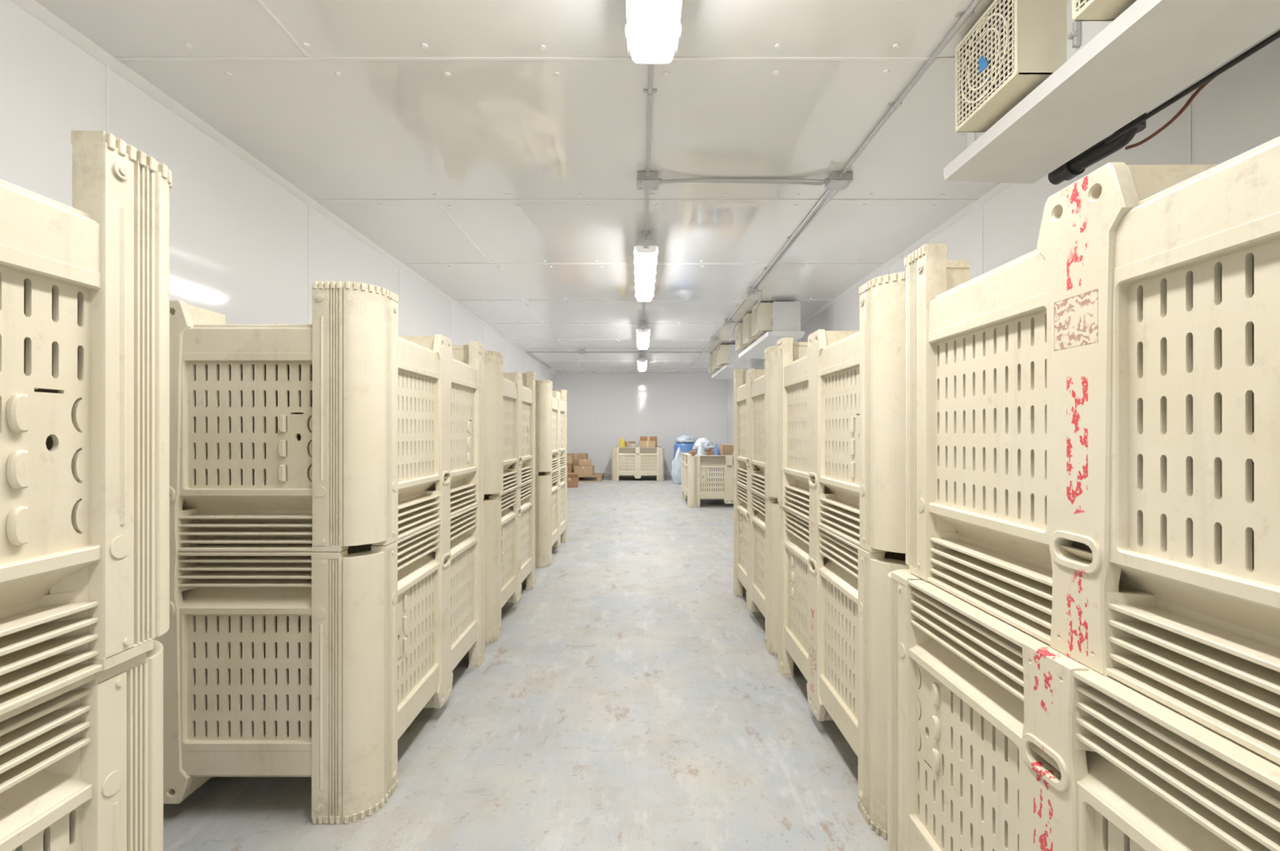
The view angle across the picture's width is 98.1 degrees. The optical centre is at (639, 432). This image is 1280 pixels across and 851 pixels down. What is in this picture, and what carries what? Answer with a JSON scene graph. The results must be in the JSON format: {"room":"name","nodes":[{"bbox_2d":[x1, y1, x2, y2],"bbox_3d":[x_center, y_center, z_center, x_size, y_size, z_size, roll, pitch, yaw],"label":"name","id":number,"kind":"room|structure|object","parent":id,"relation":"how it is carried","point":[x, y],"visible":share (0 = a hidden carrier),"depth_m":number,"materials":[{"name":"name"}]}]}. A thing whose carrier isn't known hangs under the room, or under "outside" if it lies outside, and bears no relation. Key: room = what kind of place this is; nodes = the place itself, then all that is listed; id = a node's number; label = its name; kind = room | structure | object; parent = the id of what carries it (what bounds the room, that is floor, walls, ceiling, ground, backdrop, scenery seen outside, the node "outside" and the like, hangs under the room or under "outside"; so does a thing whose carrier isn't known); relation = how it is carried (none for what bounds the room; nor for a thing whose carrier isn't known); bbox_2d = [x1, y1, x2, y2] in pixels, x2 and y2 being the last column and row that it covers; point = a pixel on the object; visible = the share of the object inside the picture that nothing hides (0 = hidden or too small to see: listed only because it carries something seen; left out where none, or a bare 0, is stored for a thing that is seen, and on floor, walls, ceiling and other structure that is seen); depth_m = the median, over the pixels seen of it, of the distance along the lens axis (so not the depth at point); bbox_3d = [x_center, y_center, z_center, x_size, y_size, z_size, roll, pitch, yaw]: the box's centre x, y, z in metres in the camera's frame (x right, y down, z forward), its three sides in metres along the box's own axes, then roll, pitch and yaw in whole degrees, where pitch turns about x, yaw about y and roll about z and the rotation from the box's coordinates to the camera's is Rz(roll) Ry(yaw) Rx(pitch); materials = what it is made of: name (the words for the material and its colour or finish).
{"room":"cold storage room","nodes":[
{"label":"cold storage room","id":0,"kind":"room"},
{"bbox_2d":[0,0,555,391],"bbox_3d":[-2.200,-0.205,5.075,0.100,2.610,18.150,0,0,0],"label":"wall","id":1,"kind":"structure","parent":0,"point":[238,238],"depth_m":2.74,"materials":[{"name":"white paint"}]},
{"bbox_2d":[9,0,1013,374],"bbox_3d":[0.035,-1.492,5.075,4.370,0.035,18.150,0,0,0],"label":"trim","id":2,"kind":"structure","parent":1,"relation":"attached to","point":[33,7],"depth_m":3.24,"materials":[{"name":"white metal"}]},
{"bbox_2d":[106,66,1191,465],"bbox_3d":[0.035,-0.205,5.472,4.370,2.610,17.356,0,0,0],"label":"trim","id":3,"kind":"structure","parent":1,"relation":"attached to","point":[107,68],"depth_m":3.60,"materials":[{"name":"white metal"}]},
{"bbox_2d":[34,0,1000,373],"bbox_3d":[0.035,-1.560,5.075,4.570,0.100,18.350,0,0,0],"label":"ceiling","id":4,"kind":"structure","parent":0,"point":[379,129],"depth_m":2.86,"materials":[{"name":"white paint"}]},
{"bbox_2d":[114,0,977,368],"bbox_3d":[0.035,-1.508,4.960,4.370,0.004,16.336,0,0,0],"label":"trim","id":5,"kind":"structure","parent":4,"relation":"attached to","point":[308,58],"depth_m":2.24,"materials":[{"name":"white metal"}]},
{"bbox_2d":[525,350,702,368],"bbox_3d":[-0.485,-1.476,11.569,3.250,0.067,2.862,0,0,0],"label":"conduit","id":6,"kind":"object","parent":4,"relation":"attached to","point":[580,352],"visible":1,"depth_m":10.19,"materials":[{"name":"metal"}]},
{"bbox_2d":[637,354,647,371],"bbox_3d":[0.045,-1.423,11.400,0.192,0.172,1.600,0,0,0],"label":"fluorescent light fixture","id":7,"kind":"object","parent":4,"relation":"attached to","point":[642,362],"visible":0.99,"depth_m":10.92,"materials":[{"name":"white plastic"}]},
{"bbox_2d":[635,320,650,350],"bbox_3d":[0.045,-1.423,8.200,0.192,0.172,1.600,0,0,0],"label":"fluorescent light fixture","id":8,"kind":"object","parent":4,"relation":"attached to","point":[642,331],"visible":0.99,"depth_m":7.80,"materials":[{"name":"white plastic"}]},
{"bbox_2d":[633,231,658,302],"bbox_3d":[0.045,-1.423,4.900,0.192,0.172,1.600,0,0,0],"label":"fluorescent light fixture","id":9,"kind":"object","parent":4,"relation":"attached to","point":[646,251],"visible":0.98,"depth_m":4.52,"materials":[{"name":"white plastic"}]},
{"bbox_2d":[625,0,682,64],"bbox_3d":[0.045,-1.423,1.240,0.192,0.172,1.600,0,0,0],"label":"fluorescent light fixture","id":10,"kind":"object","parent":4,"relation":"attached to","point":[653,28],"visible":1,"depth_m":1.86,"materials":[{"name":"white plastic"}]},
{"bbox_2d":[708,343,751,379],"bbox_3d":[1.597,-1.290,10.205,0.506,0.440,1.870,0,0,0],"label":"evaporator cooling unit","id":11,"kind":"object","parent":4,"relation":"hanging from","point":[722,362],"visible":0.93,"depth_m":9.39,"materials":[{"name":"metal"}]},
{"bbox_2d":[636,64,824,355],"bbox_3d":[0.533,-1.482,6.320,1.105,0.057,8.640,0,0,0],"label":"conduit","id":12,"kind":"object","parent":4,"relation":"attached to","point":[646,180],"visible":0.97,"depth_m":3.27,"materials":[{"name":"metal"}]},
{"bbox_2d":[735,300,804,359],"bbox_3d":[1.597,-1.290,7.155,0.506,0.440,1.870,0,0,0],"label":"evaporator cooling unit","id":13,"kind":"object","parent":4,"relation":"hanging from","point":[762,329],"visible":0.91,"depth_m":6.33,"materials":[{"name":"metal"}]},
{"bbox_2d":[691,0,982,366],"bbox_3d":[1.194,-1.434,5.500,0.215,0.152,14.000,0,0,0],"label":"conduit","id":14,"kind":"object","parent":4,"relation":"attached to","point":[837,181],"visible":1,"depth_m":3.21,"materials":[{"name":"metal"}]},
{"bbox_2d":[942,0,1279,184],"bbox_3d":[1.467,-1.290,1.455,0.506,0.440,1.870,0,0,0],"label":"evaporator cooling unit","id":15,"kind":"object","parent":4,"relation":"hanging from","point":[1039,83],"visible":1,"depth_m":1.79,"materials":[{"name":"metal"}]},
{"bbox_2d":[1048,30,1279,185],"bbox_3d":[1.823,-1.203,1.282,0.160,0.314,2.163,0,0,-1],"label":"drain pipe","id":16,"kind":"object","parent":15,"relation":"attached to","point":[1115,142],"visible":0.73,"depth_m":2.06,"materials":[{"name":"black rubber"}]},
{"bbox_2d":[163,475,887,850],"bbox_3d":[0.035,1.150,5.075,4.570,0.100,18.350,0,0,0],"label":"floor","id":17,"kind":"structure","parent":0,"point":[628,700],"depth_m":2.00,"materials":[{"name":"paint"}]},
{"bbox_2d":[0,640,163,850],"bbox_3d":[-1.365,0.718,0.351,1.212,0.765,1.212,0,0,0],"label":"bin","id":18,"kind":"object","parent":17,"relation":"on","point":[82,762],"visible":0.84,"depth_m":0.78,"materials":[{"name":"beige plastic"}]},
{"bbox_2d":[0,130,172,715],"bbox_3d":[-1.353,-0.043,0.350,1.212,0.765,1.212,0,0,0],"label":"bin","id":19,"kind":"object","parent":18,"relation":"on","point":[85,286],"visible":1,"depth_m":0.77,"materials":[{"name":"beige plastic"}]},
{"bbox_2d":[153,502,484,824],"bbox_3d":[-1.353,0.718,2.160,1.212,0.765,1.212,0,0,0],"label":"bin","id":20,"kind":"object","parent":17,"relation":"on","point":[316,665],"visible":0.63,"depth_m":1.58,"materials":[{"name":"beige plastic"}]},
{"bbox_2d":[169,281,484,553],"bbox_3d":[-1.354,-0.043,2.159,1.212,0.765,1.212,0,0,0],"label":"bin","id":21,"kind":"object","parent":20,"relation":"on","point":[385,446],"visible":0.72,"depth_m":1.58,"materials":[{"name":"beige plastic"}]},
{"bbox_2d":[347,480,535,645],"bbox_3d":[-1.353,0.718,3.459,1.212,0.765,1.212,0,0,0],"label":"bin","id":22,"kind":"object","parent":17,"relation":"on","point":[509,517],"visible":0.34,"depth_m":3.22,"materials":[{"name":"beige plastic"}]},
{"bbox_2d":[293,350,536,495],"bbox_3d":[-1.347,-0.043,3.457,1.212,0.765,1.212,0,0,0],"label":"bin","id":23,"kind":"object","parent":22,"relation":"on","point":[509,398],"visible":0.28,"depth_m":3.19,"materials":[{"name":"beige plastic"}]},
{"bbox_2d":[534,466,567,568],"bbox_3d":[-1.339,0.718,5.104,1.212,0.765,1.212,0,0,0],"label":"bin","id":24,"kind":"object","parent":17,"relation":"on","point":[551,489],"visible":0.3,"depth_m":4.57,"materials":[{"name":"beige plastic"}]},
{"bbox_2d":[535,380,567,474],"bbox_3d":[-1.339,-0.043,5.099,1.212,0.765,1.212,0,0,0],"label":"bin","id":25,"kind":"object","parent":24,"relation":"on","point":[550,406],"visible":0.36,"depth_m":4.55,"materials":[{"name":"beige plastic"}]},
{"bbox_2d":[567,472,578,488],"bbox_3d":[-1.450,0.965,11.200,0.340,0.270,0.419,0,0,-17],"label":"cardboard box","id":26,"kind":"object","parent":17,"relation":"on","point":[572,478],"visible":0.56,"depth_m":11.07,"materials":[{"name":"brown cardboard"}]},
{"bbox_2d":[577,473,604,481],"bbox_3d":[-1.420,1.040,12.910,1.100,0.120,1.020,0,0,0],"label":"wooden pallet","id":27,"kind":"object","parent":17,"relation":"on","point":[599,477],"visible":0.39,"depth_m":12.46,"materials":[{"name":"brown wood"}]},
{"bbox_2d":[566,463,573,472],"bbox_3d":[-1.740,0.848,12.700,0.380,0.261,0.401,0,0,-2],"label":"cardboard box","id":28,"kind":"object","parent":27,"relation":"on","point":[570,467],"visible":0.28,"depth_m":12.50,"materials":[{"name":"brown cardboard"}]},
{"bbox_2d":[566,455,572,464],"bbox_3d":[-1.720,0.624,12.700,0.340,0.181,0.301,0,0,-6],"label":"cardboard box","id":29,"kind":"object","parent":28,"relation":"on","point":[569,458],"visible":0.41,"depth_m":12.56,"materials":[{"name":"brown cardboard"}]},
{"bbox_2d":[566,453,587,472],"bbox_3d":[-1.500,0.738,13.180,0.500,0.481,0.361,0,0,0],"label":"cardboard box","id":30,"kind":"object","parent":27,"relation":"on","point":[575,456],"visible":0.47,"depth_m":13.00,"materials":[{"name":"brown cardboard"}]},
{"bbox_2d":[573,465,594,475],"bbox_3d":[-1.270,0.868,12.659,0.420,0.221,0.341,0,0,2],"label":"cardboard box","id":31,"kind":"object","parent":27,"relation":"on","point":[580,470],"visible":0.82,"depth_m":12.49,"materials":[{"name":"brown cardboard"}]},
{"bbox_2d":[578,459,591,466],"bbox_3d":[-1.250,0.683,12.680,0.300,0.141,0.261,0,0,-6],"label":"cardboard box","id":32,"kind":"object","parent":31,"relation":"on","point":[581,462],"visible":1,"depth_m":12.55,"materials":[{"name":"brown cardboard"}]},
{"bbox_2d":[611,446,664,480],"bbox_3d":[-0.050,0.718,13.200,1.212,0.765,1.212,0,0,0],"label":"bin","id":33,"kind":"object","parent":17,"relation":"on","point":[618,454],"visible":0.99,"depth_m":12.61,"materials":[{"name":"beige plastic"}]},
{"bbox_2d":[618,436,625,471],"bbox_3d":[-0.412,0.529,12.885,0.211,0.854,0.259,0,0,15],"label":"plastic bag","id":34,"kind":"object","parent":33,"relation":"in","point":[622,444],"visible":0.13,"depth_m":12.84,"materials":[{"name":"yellow plastic"}]},
{"bbox_2d":[624,441,635,471],"bbox_3d":[-0.290,0.586,13.259,0.360,0.741,0.361,0,0,0],"label":"cardboard box","id":35,"kind":"object","parent":33,"relation":"in","point":[625,442],"visible":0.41,"depth_m":13.08,"materials":[{"name":"brown cardboard"}]},
{"bbox_2d":[628,443,637,471],"bbox_3d":[-0.160,0.606,12.870,0.220,0.701,0.281,0,0,0],"label":"cardboard box","id":36,"kind":"object","parent":33,"relation":"in","point":[630,445],"visible":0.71,"depth_m":12.73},
{"bbox_2d":[639,440,655,471],"bbox_3d":[0.170,0.576,12.870,0.380,0.761,0.281,0,0,0],"label":"cardboard box","id":37,"kind":"object","parent":33,"relation":"in","point":[642,443],"visible":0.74,"depth_m":12.73,"materials":[{"name":"brown cardboard"}]},
{"bbox_2d":[640,436,657,447],"bbox_3d":[0.200,0.525,13.259,0.400,0.861,0.361,0,0,0],"label":"cardboard box","id":38,"kind":"object","parent":33,"relation":"in","point":[642,438],"visible":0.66,"depth_m":13.08,"materials":[{"name":"brown cardboard"}]},
{"bbox_2d":[671,447,681,484],"bbox_3d":[0.822,0.702,11.895,0.312,0.797,0.325,0,0,0],"label":"plastic bag","id":39,"kind":"object","parent":17,"relation":"on","point":[676,473],"visible":0.77,"depth_m":11.78,"materials":[{"name":"white plastic"}]},
{"bbox_2d":[673,443,694,459],"bbox_3d":[1.050,0.672,12.700,0.570,0.855,0.570,0,0,0],"label":"drum","id":40,"kind":"object","parent":17,"relation":"on","point":[684,447],"visible":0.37,"depth_m":12.46,"materials":[{"name":"blue plastic"}]},
{"bbox_2d":[675,435,697,443],"bbox_3d":[1.049,0.143,12.704,0.503,0.193,0.464,0,0,-25],"label":"plastic bag","id":41,"kind":"object","parent":40,"relation":"on","point":[683,438],"visible":0.98,"depth_m":12.54,"materials":[{"name":"white plastic"}]},
{"bbox_2d":[680,453,734,507],"bbox_3d":[1.300,0.718,8.750,1.212,0.765,1.212,0,0,-1],"label":"bin","id":42,"kind":"object","parent":17,"relation":"on","point":[691,477],"visible":0.6,"depth_m":8.16,"materials":[{"name":"beige plastic"}]},
{"bbox_2d":[695,441,707,491],"bbox_3d":[0.934,0.546,8.448,0.231,0.821,0.284,0,0,0],"label":"plastic bag","id":43,"kind":"object","parent":42,"relation":"in","point":[700,451],"visible":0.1,"depth_m":8.40,"materials":[{"name":"white plastic"}]},
{"bbox_2d":[689,450,714,491],"bbox_3d":[1.020,0.625,8.899,0.400,0.661,0.441,0,0,0],"label":"cardboard box","id":44,"kind":"object","parent":42,"relation":"in","point":[693,453],"visible":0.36,"depth_m":8.68,"materials":[{"name":"brown cardboard"}]},
{"bbox_2d":[692,437,714,451],"bbox_3d":[1.024,0.187,8.903,0.352,0.213,0.346,0,0,0],"label":"plastic bag","id":45,"kind":"object","parent":44,"relation":"on","point":[708,445],"visible":0.8,"depth_m":8.80,"materials":[{"name":"white plastic"}]},
{"bbox_2d":[709,443,721,491],"bbox_3d":[1.173,0.557,8.452,0.216,0.797,0.294,0,0,0],"label":"plastic bag","id":46,"kind":"object","parent":42,"relation":"in","point":[717,452],"visible":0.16,"depth_m":8.39,"materials":[{"name":"blue plastic"}]},
{"bbox_2d":[719,444,733,467],"bbox_3d":[1.500,0.576,8.899,0.400,0.761,0.441,0,0,0],"label":"cardboard box","id":47,"kind":"object","parent":42,"relation":"in","point":[725,450],"visible":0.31,"depth_m":8.68,"materials":[{"name":"brown cardboard"}]},
{"bbox_2d":[733,482,778,657],"bbox_3d":[1.244,0.718,3.290,1.212,0.765,1.212,0,0,0],"label":"bin","id":48,"kind":"object","parent":17,"relation":"on","point":[755,516],"visible":0.26,"depth_m":3.09,"materials":[{"name":"beige plastic"}]},
{"bbox_2d":[733,346,777,499],"bbox_3d":[1.242,-0.043,3.287,1.212,0.765,1.212,0,0,0],"label":"bin","id":49,"kind":"object","parent":48,"relation":"on","point":[755,391],"visible":0.27,"depth_m":3.11,"materials":[{"name":"beige plastic"}]},
{"bbox_2d":[777,505,909,839],"bbox_3d":[1.244,0.718,2.064,1.212,0.765,1.212,0,0,0],"label":"bin","id":50,"kind":"object","parent":17,"relation":"on","point":[833,591],"visible":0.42,"depth_m":1.82,"materials":[{"name":"beige plastic"}]},
{"bbox_2d":[777,271,905,553],"bbox_3d":[1.242,-0.043,2.063,1.212,0.765,1.212,0,0,0],"label":"bin","id":51,"kind":"object","parent":50,"relation":"on","point":[842,393],"visible":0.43,"depth_m":1.72,"materials":[{"name":"beige plastic"}]},
{"bbox_2d":[887,568,1279,850],"bbox_3d":[1.213,0.718,0.844,1.212,0.765,1.212,0,0,0],"label":"bin","id":52,"kind":"object","parent":17,"relation":"on","point":[999,740],"visible":0.7,"depth_m":0.87,"materials":[{"name":"beige plastic"}]},
{"bbox_2d":[904,136,1279,764],"bbox_3d":[1.243,-0.043,0.818,1.212,0.765,1.212,0,0,0],"label":"bin","id":53,"kind":"object","parent":52,"relation":"on","point":[1092,415],"visible":1,"depth_m":0.75,"materials":[{"name":"beige plastic"}]},
{"bbox_2d":[184,42,944,369],"bbox_3d":[0.095,-1.507,4.967,3.736,0.006,16.523,0,0,0],"label":"fastener","id":54,"kind":"object","parent":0,"point":[778,46],"depth_m":2.34,"materials":[{"name":"silver metal"}]},
{"bbox_2d":[555,374,727,472],"bbox_3d":[0.035,-0.205,14.200,4.370,2.610,0.100,0,0,0],"label":"wall","id":55,"kind":"structure","parent":0,"point":[631,407],"depth_m":14.15,"materials":[{"name":"white paint"}]},
{"bbox_2d":[594,472,671,475],"bbox_3d":[0.035,1.055,14.144,4.370,0.090,0.012,0,0,0],"label":"baseboard","id":56,"kind":"structure","parent":55,"relation":"attached to","point":[605,473],"depth_m":14.14,"materials":[{"name":"grey"}]},
{"bbox_2d":[727,27,1279,444],"bbox_3d":[2.270,-0.205,5.075,0.100,2.610,18.150,0,0,0],"label":"wall","id":57,"kind":"structure","parent":0,"point":[1237,113],"depth_m":2.40,"materials":[{"name":"white paint"}]}
]}

